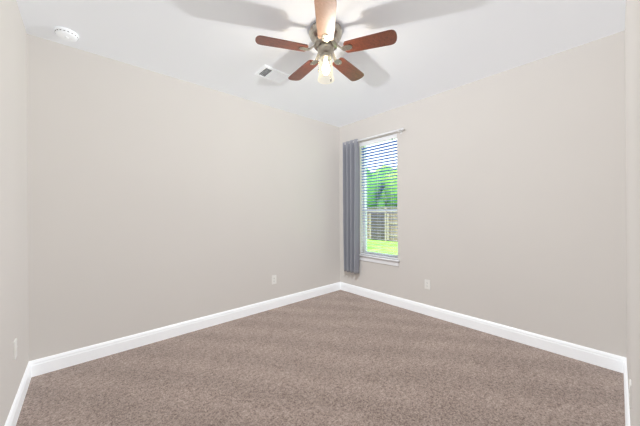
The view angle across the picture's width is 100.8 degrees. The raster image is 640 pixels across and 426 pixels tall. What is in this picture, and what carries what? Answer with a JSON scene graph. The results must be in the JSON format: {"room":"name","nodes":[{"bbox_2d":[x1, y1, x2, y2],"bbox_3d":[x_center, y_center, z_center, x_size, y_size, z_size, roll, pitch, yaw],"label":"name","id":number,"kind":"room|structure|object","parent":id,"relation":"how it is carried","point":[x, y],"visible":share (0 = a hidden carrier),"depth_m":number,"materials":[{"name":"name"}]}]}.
{"room":"empty bedroom","nodes":[
{"label":"empty bedroom","id":0,"kind":"room"},
{"bbox_2d":[0,0,28,425],"bbox_3d":[-1.311,-0.061,0.868,0.140,2.700,3.119,0,0,-42],"label":"wall","id":1,"kind":"structure","parent":0,"point":[14,322],"depth_m":1.65,"materials":[{"name":"paint"}]},
{"bbox_2d":[14,338,17,359],"bbox_3d":[-1.921,0.862,1.673,0.008,0.116,0.090,0,0,-42],"label":"electrical outlet","id":2,"kind":"object","parent":1,"relation":"attached to","point":[15,348],"visible":1,"depth_m":1.66,"materials":[{"name":"white plastic"}]},
{"bbox_2d":[4,362,31,425],"bbox_3d":[-1.245,1.226,0.920,0.016,0.125,3.119,0,0,-42],"label":"baseboard","id":3,"kind":"structure","parent":1,"relation":"attached to","point":[13,415],"depth_m":1.72,"materials":[{"name":"white wood"}]},
{"bbox_2d":[27,34,339,360],"bbox_3d":[-1.027,-0.063,3.300,3.795,2.700,0.140,0,0,-42],"label":"wall","id":4,"kind":"structure","parent":0,"point":[156,200],"depth_m":2.66,"materials":[{"name":"paint"}]},
{"bbox_2d":[29,282,339,376],"bbox_3d":[-0.968,1.224,3.242,3.515,0.125,0.016,0,0,-42],"label":"baseboard","id":5,"kind":"structure","parent":4,"relation":"attached to","point":[44,365],"depth_m":2.66,"materials":[{"name":"white wood"}]},
{"bbox_2d":[272,275,275,283],"bbox_3d":[-0.617,0.905,3.561,0.072,0.116,0.008,0,0,-42],"label":"electrical outlet","id":6,"kind":"object","parent":4,"relation":"attached to","point":[273,279],"visible":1,"depth_m":3.56,"materials":[{"name":"white plastic"}]},
{"bbox_2d":[16,290,624,425],"bbox_3d":[0.063,1.331,2.082,3.795,0.100,3.399,0,0,-42],"label":"floor","id":7,"kind":"structure","parent":0,"point":[340,358],"depth_m":2.03,"materials":[{"name":"brown carpet"}]},
{"bbox_2d":[16,0,625,126],"bbox_3d":[0.047,-1.494,2.082,3.795,0.150,3.399,0,0,-42],"label":"ceiling","id":8,"kind":"structure","parent":0,"point":[439,46],"depth_m":2.17,"materials":[{"name":"paint"}]},
{"bbox_2d":[54,27,78,41],"bbox_3d":[-1.981,-1.387,2.073,0.140,0.040,0.140,0,0,-42],"label":"smoke detector","id":9,"kind":"object","parent":8,"relation":"attached to","point":[67,34],"visible":1,"depth_m":2.05,"materials":[{"name":"white plastic"}]},
{"bbox_2d":[254,65,289,83],"bbox_3d":[-0.484,-1.410,2.721,0.312,0.012,0.222,0,0,-42],"label":"ceiling vent","id":10,"kind":"object","parent":8,"relation":"in","point":[272,74],"visible":0.98,"depth_m":2.70,"materials":[{"name":"white metal"}]},
{"bbox_2d":[255,0,396,83],"bbox_3d":[0.041,-1.206,2.096,1.023,0.427,1.014,0,0,-42],"label":"ceiling fan","id":11,"kind":"object","parent":8,"relation":"hanging from","point":[325,32],"visible":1,"depth_m":1.99,"materials":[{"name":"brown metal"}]},
{"bbox_2d":[339,30,626,357],"bbox_3d":[1.421,-0.077,3.296,0.140,2.700,3.119,0,0,-42],"label":"wall","id":12,"kind":"structure","parent":0,"point":[511,197],"depth_m":2.59,"materials":[{"name":"paint"}]},
{"bbox_2d":[343,128,403,273],"bbox_3d":[0.747,-0.096,3.858,0.121,2.055,1.081,0,0,-42],"label":"curtain","id":13,"kind":"object","parent":12,"relation":"hanging from","point":[351,191],"visible":1,"depth_m":4.09,"materials":[{"name":"fabric"}]},
{"bbox_2d":[359,134,399,265],"bbox_3d":[0.870,-0.172,3.881,0.176,1.805,0.725,0,0,-42],"label":"window","id":14,"kind":"structure","parent":12,"relation":"in","point":[384,259],"depth_m":3.88,"materials":[{"name":"white plastic"}]},
{"bbox_2d":[425,279,429,289],"bbox_3d":[1.333,0.893,3.290,0.008,0.116,0.072,0,0,-42],"label":"outlet","id":15,"kind":"object","parent":12,"relation":"attached to","point":[427,284],"visible":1,"depth_m":3.29,"materials":[{"name":"white plastic"}]},
{"bbox_2d":[340,282,625,372],"bbox_3d":[1.370,1.211,3.244,0.016,0.125,3.119,0,0,-42],"label":"baseboard","id":16,"kind":"structure","parent":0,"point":[610,361],"depth_m":2.66,"materials":[{"name":"white wood"}]},
{"bbox_2d":[625,0,639,425],"bbox_3d":[1.137,-0.076,0.864,3.795,2.700,0.140,0,0,-42],"label":"wall","id":17,"kind":"structure","parent":0,"point":[632,91],"depth_m":1.06,"materials":[{"name":"paint"}]},
{"bbox_2d":[624,358,629,425],"bbox_3d":[1.093,1.212,0.922,3.515,0.125,0.016,0,0,-42],"label":"baseboard","id":18,"kind":"structure","parent":17,"relation":"attached to","point":[627,409],"depth_m":1.68,"materials":[{"name":"white wood"}]},
{"bbox_2d":[629,379,631,408],"bbox_3d":[1.529,0.892,1.306,0.072,0.116,0.008,0,0,-42],"label":"electrical outlet","id":19,"kind":"object","parent":17,"relation":"attached to","point":[630,394],"visible":1,"depth_m":1.28,"materials":[{"name":"white plastic"}]},
{"label":"outside","id":20,"kind":"structure","parent":0,"visible":0},
{"bbox_2d":[367,239,397,254],"bbox_3d":[28.220,1.518,78.529,139.860,0.200,200.000,0,0,-42],"label":"lawn","id":21,"kind":"structure","parent":20,"point":[385,250],"depth_m":12.02,"materials":[{"name":"green plant"}]},
{"bbox_2d":[367,177,383,208],"bbox_3d":[3.132,-1.123,22.020,5.318,5.353,5.147,0,0,-42],"label":"tree","id":22,"kind":"object","parent":21,"relation":"on","point":[373,191],"depth_m":19.57,"materials":[{"name":"green plant"}]},
{"bbox_2d":[372,182,385,206],"bbox_3d":[3.293,-0.602,22.170,3.889,4.309,4.660,0,0,-42],"label":"tree","id":23,"kind":"object","parent":21,"relation":"on","point":[381,205],"depth_m":21.11,"materials":[{"name":"green plant"}]},
{"bbox_2d":[367,207,397,241],"bbox_3d":[2.566,0.636,15.636,0.140,1.860,32.052,0,0,-42],"label":"fence","id":24,"kind":"object","parent":21,"relation":"on","point":[387,229],"depth_m":14.57,"materials":[{"name":"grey wood"}]},
{"bbox_2d":[373,168,393,179],"bbox_3d":[6.006,-1.619,28.793,5.122,6.311,6.961,0,0,-42],"label":"tree","id":25,"kind":"object","parent":21,"relation":"on","point":[383,172],"depth_m":27.43,"materials":[{"name":"green plant"}]},
{"bbox_2d":[381,170,396,205],"bbox_3d":[6.606,-0.985,20.563,4.465,5.036,4.236,0,0,-42],"label":"tree","id":26,"kind":"object","parent":21,"relation":"on","point":[390,189],"depth_m":19.26,"materials":[{"name":"green plant"}]}
]}

